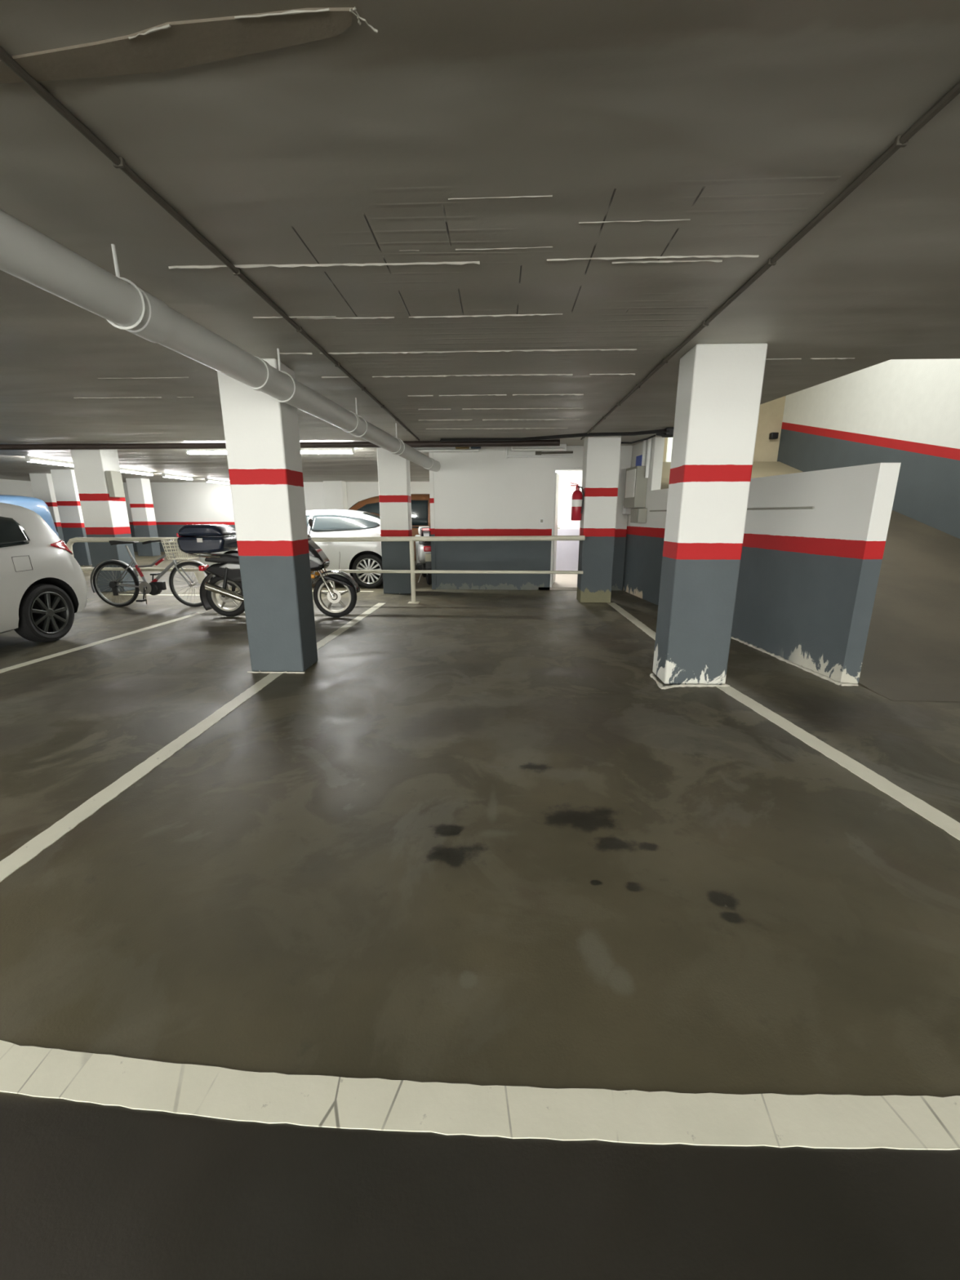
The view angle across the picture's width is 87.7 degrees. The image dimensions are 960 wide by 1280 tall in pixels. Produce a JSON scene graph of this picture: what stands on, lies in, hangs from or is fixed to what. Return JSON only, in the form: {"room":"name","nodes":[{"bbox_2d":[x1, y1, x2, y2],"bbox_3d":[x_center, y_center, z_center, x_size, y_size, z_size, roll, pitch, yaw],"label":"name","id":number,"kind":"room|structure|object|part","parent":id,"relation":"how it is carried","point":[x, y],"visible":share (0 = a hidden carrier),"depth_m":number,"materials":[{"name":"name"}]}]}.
{"room":"parking garage","nodes":[
{"label":"parking garage","id":0,"kind":"room"},
{"bbox_2d":[0,479,33,497],"bbox_3d":[-15.913,-1.155,4.990,0.200,2.420,27.400,1,14,2],"label":"wall","id":1,"kind":"structure","parent":0,"point":[11,487],"depth_m":16.53,"materials":[{"name":"paint"}]},
{"bbox_2d":[123,481,429,551],"bbox_3d":[-6.428,-4.366,17.837,18.130,2.420,0.200,1,14,2],"label":"wall","id":2,"kind":"structure","parent":0,"point":[176,505],"depth_m":17.72,"materials":[{"name":"paint"}]},
{"bbox_2d":[0,551,959,1279],"bbox_3d":[-4.622,0.221,4.882,22.800,0.203,27.400,1,14,2],"label":"floor","id":3,"kind":"structure","parent":0,"point":[476,840],"depth_m":1.52,"materials":[{"name":"paint"}]},
{"bbox_2d":[0,494,58,537],"bbox_3d":[-11.855,-2.267,10.842,4.250,1.740,2.082,1,14,2],"label":"van","id":4,"kind":"object","parent":3,"relation":"on","point":[38,506],"visible":0.04,"depth_m":10.96,"materials":[{"name":"blue paint"}]},
{"bbox_2d":[0,502,87,641],"bbox_3d":[-5.365,-0.383,3.861,1.936,1.470,3.895,1,14,2],"label":"car","id":5,"kind":"object","parent":3,"relation":"on","point":[42,586],"visible":1,"depth_m":5.09,"materials":[{"name":"grey paint"}]},
{"bbox_2d":[50,539,72,554],"bbox_3d":[-4.514,-0.995,5.423,0.086,0.184,0.369,-5,15,-18],"label":"tail lamp","id":6,"kind":"object","parent":5,"relation":"attached to","point":[57,546],"depth_m":5.33,"materials":[{"name":"red plastic"}]},
{"bbox_2d":[29,473,64,542],"bbox_3d":[-12.190,-3.474,14.267,0.500,2.420,0.400,1,14,2],"label":"pillar","id":7,"kind":"structure","parent":3,"relation":"on","point":[42,486],"depth_m":13.92,"materials":[{"name":"paint"}]},
{"bbox_2d":[50,469,91,565],"bbox_3d":[-10.609,-3.192,13.140,0.550,2.420,0.400,1,14,2],"label":"pillar","id":8,"kind":"structure","parent":3,"relation":"on","point":[64,483],"depth_m":12.91,"materials":[{"name":"paint"}]},
{"bbox_2d":[70,449,139,591],"bbox_3d":[-6.431,-2.061,8.614,0.500,2.420,0.400,1,14,2],"label":"pillar","id":9,"kind":"structure","parent":3,"relation":"on","point":[104,515],"depth_m":8.43,"materials":[{"name":"paint"}]},
{"bbox_2d":[105,471,124,497],"bbox_3d":[-6.134,-2.618,8.411,0.100,0.420,0.240,1,14,2],"label":"box","id":10,"kind":"object","parent":9,"relation":"attached to","point":[114,479],"visible":1,"depth_m":8.35,"materials":[{"name":"grey plastic"}]},
{"bbox_2d":[125,478,160,555],"bbox_3d":[-10.863,-3.947,16.159,0.500,2.420,0.400,1,14,2],"label":"pillar","id":11,"kind":"structure","parent":3,"relation":"on","point":[140,494],"depth_m":16.00,"materials":[{"name":"paint"}]},
{"bbox_2d":[90,537,214,607],"bbox_3d":[-4.695,-0.959,7.165,1.799,0.984,0.594,0,14,0],"label":"bicycle","id":12,"kind":"object","parent":3,"relation":"on","point":[155,587],"visible":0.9,"depth_m":7.15,"materials":[{"name":"black metal"}]},
{"bbox_3d":[-4.980,-1.258,7.093,0.074,0.167,0.026,0,14,0],"label":"seat post","id":13,"kind":"part","parent":12,"relation":"part of","materials":[{"name":"silver metal"}]},
{"bbox_3d":[-5.018,-0.747,7.153,0.464,0.185,0.011,1,14,2],"label":"chain","id":14,"kind":"part","parent":12,"relation":"part of","materials":[{"name":"black"}]},
{"bbox_3d":[-4.788,-1.008,7.154,0.928,0.539,0.142,0,14,0],"label":"frame","id":15,"kind":"part","parent":12,"relation":"part of","materials":[{"name":"silver metal"}]},
{"bbox_3d":[-4.673,-0.746,7.218,0.255,0.195,0.110,0,14,0],"label":"motor","id":16,"kind":"part","parent":12,"relation":"part of","materials":[{"name":"black plastic"}]},
{"bbox_2d":[160,537,199,559],"bbox_3d":[-4.215,-1.295,7.077,0.348,0.290,0.368,0,14,0],"label":"basket","id":17,"kind":"object","parent":12,"relation":"on","point":[172,556],"depth_m":6.96,"materials":[{"name":"beige paint"}]},
{"bbox_2d":[217,358,317,671],"bbox_3d":[-1.719,-0.942,4.140,0.455,2.420,0.350,1,14,2],"label":"pillar","id":18,"kind":"structure","parent":3,"relation":"on","point":[262,433],"depth_m":4.00,"materials":[{"name":"paint"}]},
{"bbox_2d":[176,518,359,617],"bbox_3d":[-2.644,-0.908,6.408,2.196,1.254,0.791,1,14,2],"label":"motorbike","id":19,"kind":"object","parent":3,"relation":"on","point":[194,540],"visible":0.74,"depth_m":6.33,"materials":[{"name":"black metal"}]},
{"bbox_3d":[-3.612,-0.814,6.471,0.063,0.145,0.170,1,14,2],"label":"number plate","id":20,"kind":"part","parent":19,"relation":"part of","materials":[{"name":"beige"}]},
{"bbox_2d":[198,564,209,571],"bbox_3d":[-3.552,-0.929,6.439,0.070,0.070,0.160,1,14,2],"label":"tail lamp","id":21,"kind":"object","parent":19,"relation":"on","point":[202,567],"depth_m":6.37,"materials":[{"name":"red plastic"}]},
{"bbox_3d":[-3.442,-1.389,6.320,0.560,0.140,0.410,1,14,2],"label":"lid","id":22,"kind":"part","parent":19,"relation":"part of","materials":[{"name":"black plastic"}]},
{"bbox_3d":[-3.092,-1.042,6.393,0.759,0.120,0.260,1,14,2],"label":"seat","id":23,"kind":"part","parent":19,"relation":"part of","materials":[{"name":"black plastic"}]},
{"bbox_3d":[-3.090,-0.959,6.413,0.406,0.090,0.272,1,14,2],"label":"panel","id":24,"kind":"part","parent":19,"relation":"part of","materials":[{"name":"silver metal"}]},
{"bbox_2d":[308,518,312,534],"bbox_3d":[-2.235,-1.491,6.598,0.035,0.216,0.110,2,14,6],"label":"mirror","id":25,"kind":"object","parent":19,"relation":"on","point":[310,522],"depth_m":6.58,"materials":[{"name":"black plastic"}]},
{"bbox_2d":[309,555,329,564],"bbox_3d":[-2.051,-1.032,6.354,0.189,0.129,0.312,1,14,2],"label":"lamp","id":26,"kind":"object","parent":19,"relation":"attached to","point":[314,559],"depth_m":6.22,"materials":[{"name":"grey"}]},
{"bbox_2d":[247,671,304,673],"bbox_3d":[-1.732,0.276,4.246,0.492,0.019,0.032,1,14,2],"label":"debris","id":27,"kind":"object","parent":3,"relation":"on","point":[247,671],"visible":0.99,"depth_m":4.24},
{"bbox_2d":[199,509,414,588],"bbox_3d":[-3.294,-1.837,9.813,3.865,1.405,1.947,1,14,2],"label":"car","id":28,"kind":"object","parent":3,"relation":"on","point":[366,555],"visible":0.27,"depth_m":8.98,"materials":[{"name":"white paint"}]},
{"bbox_2d":[66,535,585,604],"bbox_3d":[-2.405,-1.067,7.545,7.865,1.010,0.130,1,14,2],"label":"guard rail","id":29,"kind":"object","parent":3,"relation":"on","point":[69,544],"visible":0.59,"depth_m":7.42,"materials":[{"name":"beige metal"}]},
{"bbox_3d":[-2.383,-1.452,7.448,7.820,0.216,0.072,1,14,2],"label":"rail","id":30,"kind":"part","parent":29,"relation":"part of","materials":[{"name":"beige metal"}]},
{"bbox_3d":[-2.365,-1.050,7.548,7.785,0.073,0.048,1,14,2],"label":"rail","id":31,"kind":"part","parent":29,"relation":"part of","materials":[{"name":"beige metal"}]},
{"bbox_3d":[-1.009,-1.025,7.500,0.066,0.950,0.068,1,14,2],"label":"post","id":32,"kind":"part","parent":29,"relation":"part of","materials":[{"name":"beige metal"}]},
{"bbox_2d":[323,480,347,509],"bbox_3d":[-4.983,-4.266,17.435,0.650,2.420,0.485,1,14,2],"label":"pillar","id":33,"kind":"structure","parent":3,"relation":"on","point":[335,491],"depth_m":17.04,"materials":[{"name":"paint"}]},
{"bbox_2d":[348,493,430,561],"bbox_3d":[-2.033,-2.774,12.746,4.266,1.800,2.082,1,14,2],"label":"minivan","id":34,"kind":"object","parent":3,"relation":"on","point":[420,503],"visible":0.08,"depth_m":11.84,"materials":[{"name":"orange metal"}]},
{"bbox_2d":[377,447,412,593],"bbox_3d":[-1.403,-1.999,8.366,0.470,2.420,0.320,1,14,2],"label":"pillar","id":35,"kind":"structure","parent":3,"relation":"on","point":[393,471],"depth_m":8.21,"materials":[{"name":"paint"}]},
{"bbox_2d":[412,526,431,585],"bbox_3d":[-1.053,-1.698,9.924,0.700,1.080,1.976,-3,14,-10],"label":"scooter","id":36,"kind":"object","parent":3,"relation":"on","point":[423,548],"visible":0.69,"depth_m":9.22,"materials":[{"name":"white plastic"}]},
{"bbox_3d":[-0.985,-1.862,9.506,0.320,0.119,0.760,-3,14,-10],"label":"seat","id":37,"kind":"part","parent":36,"relation":"part of","materials":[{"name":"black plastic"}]},
{"bbox_2d":[423,546,431,551],"bbox_3d":[-0.907,-1.664,9.128,0.240,0.100,0.060,-3,14,-10],"label":"tail lamp","id":38,"kind":"object","parent":36,"relation":"attached to","point":[426,548],"depth_m":9.09,"materials":[{"name":"red plastic"}]},
{"bbox_3d":[-0.900,-1.504,9.128,0.200,0.140,0.040,-3,14,-10],"label":"number plate","id":39,"kind":"part","parent":36,"relation":"part of","materials":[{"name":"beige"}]},
{"bbox_2d":[576,435,621,602],"bbox_3d":[1.765,-1.783,7.504,0.470,2.420,0.350,1,14,2],"label":"pillar","id":40,"kind":"structure","parent":3,"relation":"on","point":[602,454],"depth_m":7.33,"materials":[{"name":"paint"}]},
{"bbox_2d":[570,482,584,520],"bbox_3d":[1.429,-2.049,7.406,0.201,0.544,0.175,1,14,2],"label":"fire extinguisher","id":41,"kind":"object","parent":40,"relation":"attached to","point":[577,501],"visible":1,"depth_m":7.36,"materials":[{"name":"red metal"}]},
{"bbox_2d":[649,673,729,688],"bbox_3d":[1.675,0.338,3.999,0.558,0.039,0.342,1,14,2],"label":"debris","id":42,"kind":"object","parent":3,"relation":"on","point":[652,675],"visible":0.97,"depth_m":3.90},
{"bbox_2d":[652,342,767,684],"bbox_3d":[1.700,-0.859,3.807,0.475,2.420,0.330,1,14,2],"label":"pillar","id":43,"kind":"structure","parent":3,"relation":"on","point":[720,385],"depth_m":3.64,"materials":[{"name":"paint"}]},
{"bbox_2d":[730,636,857,685],"bbox_3d":[2.785,0.144,4.777,0.146,0.043,1.802,-2,14,-7],"label":"baseboard","id":44,"kind":"structure","parent":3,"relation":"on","point":[779,657],"depth_m":4.37,"materials":[{"name":"grey concrete"}]},
{"bbox_2d":[0,0,959,482],"bbox_3d":[-4.722,-2.363,4.240,22.600,0.311,27.400,1,14,2],"label":"ceiling","id":45,"kind":"structure","parent":0,"point":[499,218],"depth_m":1.87,"materials":[{"name":"grey paint"}]},
{"bbox_2d":[24,456,73,466],"bbox_3d":[-8.878,-3.718,10.463,0.094,0.102,1.300,1,14,2],"label":"lamp","id":46,"kind":"object","parent":45,"relation":"attached to","point":[28,459],"visible":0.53,"depth_m":10.25,"materials":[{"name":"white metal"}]},
{"bbox_2d":[120,467,153,475],"bbox_3d":[-8.787,-4.287,12.741,0.094,0.102,1.250,1,14,2],"label":"lamp","id":47,"kind":"object","parent":45,"relation":"attached to","point":[122,469],"visible":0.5,"depth_m":12.76,"materials":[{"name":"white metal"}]},
{"bbox_2d":[161,473,192,479],"bbox_3d":[-8.719,-4.711,14.438,0.094,0.102,1.300,1,14,2],"label":"lamp","id":48,"kind":"object","parent":45,"relation":"attached to","point":[164,475],"visible":1,"depth_m":14.34,"materials":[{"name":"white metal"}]},
{"bbox_2d":[185,448,226,454],"bbox_3d":[-4.399,-3.251,8.596,1.300,0.102,0.094,1,14,2],"label":"lamp","id":49,"kind":"object","parent":45,"relation":"attached to","point":[190,451],"visible":0.44,"depth_m":8.57,"materials":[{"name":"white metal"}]},
{"bbox_2d":[0,46,419,440],"bbox_3d":[-1.091,-2.044,3.607,0.034,0.026,8.300,1,14,2],"label":"conduit","id":50,"kind":"object","parent":45,"relation":"attached to","point":[117,162],"visible":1,"depth_m":1.72,"materials":[{"name":"black metal"}]},
{"bbox_2d":[204,478,229,484],"bbox_3d":[-8.638,-5.220,16.474,0.094,0.102,1.300,1,14,2],"label":"lamp","id":51,"kind":"object","parent":45,"relation":"attached to","point":[208,480],"visible":1,"depth_m":16.37,"materials":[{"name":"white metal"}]},
{"bbox_2d":[0,208,440,471],"bbox_3d":[-1.365,-1.904,3.840,0.224,0.408,9.656,2,14,7],"label":"drain pipe","id":52,"kind":"object","parent":45,"relation":"hanging from","point":[28,255],"visible":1,"depth_m":2.26,"materials":[{"name":"grey plastic"}]},
{"bbox_2d":[0,440,559,449],"bbox_3d":[-7.175,-3.100,8.008,16.801,0.098,0.131,1,14,2],"label":"pipe","id":53,"kind":"object","parent":45,"relation":"attached to","point":[533,442],"visible":0.75,"depth_m":7.82,"materials":[{"name":"black metal"}]},
{"bbox_2d":[300,448,354,453],"bbox_3d":[-2.801,-3.236,8.536,1.300,0.102,0.094,1,14,2],"label":"lamp","id":54,"kind":"object","parent":45,"relation":"attached to","point":[304,451],"visible":0.44,"depth_m":8.49,"materials":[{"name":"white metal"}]},
{"bbox_2d":[413,446,479,452],"bbox_3d":[-0.609,-3.174,8.288,1.200,0.102,0.094,1,14,2],"label":"lamp","id":55,"kind":"object","parent":45,"relation":"attached to","point":[420,449],"visible":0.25,"depth_m":8.26,"materials":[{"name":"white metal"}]},
{"bbox_2d":[455,446,469,448],"bbox_3d":[-0.286,-3.128,8.101,0.220,0.060,0.090,1,14,2],"label":"junction box","id":56,"kind":"object","parent":45,"relation":"attached to","point":[459,447],"visible":0.53,"depth_m":8.06,"materials":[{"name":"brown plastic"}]},
{"bbox_2d":[471,446,480,448],"bbox_3d":[-0.066,-3.126,8.092,0.160,0.060,0.090,1,14,2],"label":"junction box","id":57,"kind":"object","parent":45,"relation":"attached to","point":[472,447],"visible":0.54,"depth_m":8.05,"materials":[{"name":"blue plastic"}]},
{"bbox_2d":[511,444,566,451],"bbox_3d":[0.958,-3.145,8.171,0.900,0.102,0.094,1,14,2],"label":"lamp","id":58,"kind":"object","parent":45,"relation":"attached to","point":[562,446],"visible":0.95,"depth_m":8.13,"materials":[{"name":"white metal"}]},
{"bbox_2d":[440,429,664,439],"bbox_3d":[0.980,-2.925,7.187,3.212,0.043,0.211,4,15,15],"label":"cable","id":59,"kind":"object","parent":45,"relation":"attached to","point":[656,429],"visible":0.53,"depth_m":7.14,"materials":[{"name":"black plastic"}]},
{"bbox_2d":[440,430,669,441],"bbox_3d":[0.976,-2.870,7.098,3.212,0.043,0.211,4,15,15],"label":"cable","id":60,"kind":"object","parent":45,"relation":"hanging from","point":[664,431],"visible":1,"depth_m":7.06,"materials":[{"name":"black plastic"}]},
{"bbox_2d":[621,434,655,444],"bbox_3d":[2.267,-2.902,7.240,0.526,0.103,0.047,6,15,24],"label":"cable","id":61,"kind":"object","parent":45,"relation":"attached to","point":[651,437],"visible":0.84,"depth_m":7.24,"materials":[{"name":"black plastic"}]},
{"bbox_2d":[655,427,673,437],"bbox_3d":[2.487,-2.766,6.680,0.265,0.116,0.215,1,14,2],"label":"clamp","id":62,"kind":"object","parent":45,"relation":"attached to","point":[670,434],"visible":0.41,"depth_m":6.61,"materials":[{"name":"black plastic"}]},
{"bbox_2d":[580,80,959,439],"bbox_3d":[1.367,-2.021,3.515,0.034,0.026,8.300,1,14,2],"label":"conduit","id":63,"kind":"object","parent":45,"relation":"attached to","point":[901,140],"visible":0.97,"depth_m":1.84,"materials":[{"name":"black metal"}]},
{"bbox_2d":[432,445,632,590],"bbox_3d":[0.871,-2.087,8.717,3.326,2.420,0.140,1,14,2],"label":"wall","id":64,"kind":"structure","parent":0,"point":[483,492],"depth_m":8.64,"materials":[{"name":"white paint"}]},
{"bbox_2d":[428,452,435,589],"bbox_3d":[-0.826,-2.100,8.771,0.070,2.420,0.160,1,14,2],"label":"wall","id":65,"kind":"structure","parent":64,"relation":"attached to","point":[430,454],"depth_m":8.70,"materials":[{"name":"paint"}]},
{"bbox_2d":[505,446,573,458],"bbox_3d":[0.983,-3.132,8.321,1.121,0.200,0.052,1,14,2],"label":"pipe","id":66,"kind":"object","parent":64,"relation":"attached to","point":[507,456],"visible":0.87,"depth_m":8.33,"materials":[{"name":"white metal"}]},
{"bbox_2d":[538,518,544,523],"bbox_3d":[1.065,-2.054,8.630,0.090,0.090,0.029,1,14,2],"label":"light switch","id":67,"kind":"object","parent":64,"relation":"attached to","point":[540,520],"visible":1,"depth_m":8.62,"materials":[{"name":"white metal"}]},
{"bbox_2d":[535,451,573,454],"bbox_3d":[1.233,-3.110,8.313,0.620,0.052,0.050,1,14,2],"label":"rod","id":68,"kind":"object","parent":64,"relation":"attached to","point":[536,452],"visible":0.96,"depth_m":8.30,"materials":[{"name":"grey metal"}]},
{"bbox_2d":[538,573,577,590],"bbox_3d":[1.689,-1.189,10.013,1.200,0.050,2.280,1,14,2],"label":"floor","id":69,"kind":"structure","parent":0,"point":[562,581],"depth_m":9.44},
{"bbox_2d":[555,470,582,570],"bbox_3d":[1.674,-2.370,9.852,1.360,2.420,2.260,1,14,2],"label":"wall","id":70,"kind":"structure","parent":0,"point":[567,551],"depth_m":10.85,"materials":[{"name":"white paint"}]},
{"bbox_2d":[550,467,582,587],"bbox_3d":[1.584,-2.009,9.018,0.658,2.024,0.782,1,14,2],"label":"door frame","id":71,"kind":"structure","parent":70,"relation":"in","point":[556,477],"depth_m":8.81,"materials":[{"name":"white paint"}]},
{"bbox_2d":[662,395,786,462],"bbox_3d":[4.673,-4.269,11.717,4.424,5.200,0.150,1,14,2],"label":"wall","id":72,"kind":"structure","parent":0,"point":[771,412],"depth_m":11.43,"materials":[{"name":"beige paint"}]},
{"bbox_2d":[666,437,672,462],"bbox_3d":[4.530,-4.376,11.568,0.420,0.740,0.100,1,14,2],"label":"lamp","id":73,"kind":"object","parent":72,"relation":"attached to","point":[669,445],"visible":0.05,"depth_m":11.53,"materials":[{"name":"white plastic"}]},
{"bbox_2d":[768,432,778,439],"bbox_3d":[6.698,-4.654,11.401,0.160,0.140,0.120,1,14,2],"label":"wall bracket","id":74,"kind":"object","parent":72,"relation":"attached to","point":[772,435],"visible":1,"depth_m":11.35,"materials":[{"name":"black plastic"}]},
{"bbox_2d":[622,436,901,684],"bbox_3d":[2.654,-1.873,7.864,0.139,2.420,8.697,-1,14,-3],"label":"wall","id":75,"kind":"structure","parent":0,"point":[808,579],"depth_m":4.32,"materials":[{"name":"paint"}]},
{"bbox_2d":[622,506,632,514],"bbox_3d":[2.486,-2.189,8.425,0.120,0.140,0.160,-1,14,-3],"label":"box","id":76,"kind":"object","parent":75,"relation":"attached to","point":[625,510],"visible":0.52,"depth_m":8.36,"materials":[{"name":"white metal"}]},
{"bbox_2d":[623,466,647,507],"bbox_3d":[2.473,-2.426,7.971,0.192,0.620,0.500,-1,14,-3],"label":"meter box","id":77,"kind":"object","parent":75,"relation":"attached to","point":[636,483],"visible":0.96,"depth_m":7.78,"materials":[{"name":"grey plastic"}]},
{"bbox_2d":[630,508,647,523],"bbox_3d":[2.504,-1.967,7.911,0.151,0.220,0.340,-1,14,-3],"label":"box","id":78,"kind":"object","parent":75,"relation":"attached to","point":[637,515],"visible":1,"depth_m":7.77,"materials":[{"name":"grey plastic"}]},
{"bbox_2d":[635,454,642,466],"bbox_3d":[2.551,-2.846,8.005,0.021,0.200,0.260,-1,14,-3],"label":"wall sign","id":79,"kind":"object","parent":75,"relation":"attached to","point":[638,459],"visible":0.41,"depth_m":8.00,"materials":[{"name":"blue plastic"}]},
{"bbox_2d":[641,440,647,466],"bbox_3d":[2.537,-2.859,7.725,0.060,0.440,0.060,1,14,2],"label":"pipe","id":80,"kind":"object","parent":75,"relation":"attached to","point":[645,442],"visible":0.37,"depth_m":7.70,"materials":[{"name":"white metal"}]},
{"bbox_2d":[644,437,652,478],"bbox_3d":[2.548,-2.752,7.566,0.060,0.570,0.060,1,14,2],"label":"pipe","id":81,"kind":"object","parent":75,"relation":"attached to","point":[649,442],"visible":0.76,"depth_m":7.55,"materials":[{"name":"white metal"}]},
{"bbox_2d":[649,506,814,511],"bbox_3d":[2.693,-1.538,5.904,0.020,0.020,3.518,-1,14,-3],"label":"conduit","id":82,"kind":"object","parent":75,"relation":"attached to","point":[808,507],"visible":0.69,"depth_m":4.64,"materials":[{"name":"grey plastic"}]},
{"bbox_2d":[660,461,959,702],"bbox_3d":[4.498,-1.830,7.563,4.414,2.502,8.900,1,14,2],"label":"ramp","id":83,"kind":"structure","parent":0,"point":[912,651],"depth_m":5.08,"materials":[{"name":"concrete"}]},
{"bbox_2d":[777,358,959,538],"bbox_3d":[6.544,-1.612,1.295,0.150,5.300,22.200,1,14,2],"label":"wall","id":84,"kind":"structure","parent":0,"point":[906,412],"depth_m":8.08,"materials":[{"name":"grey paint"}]}
]}

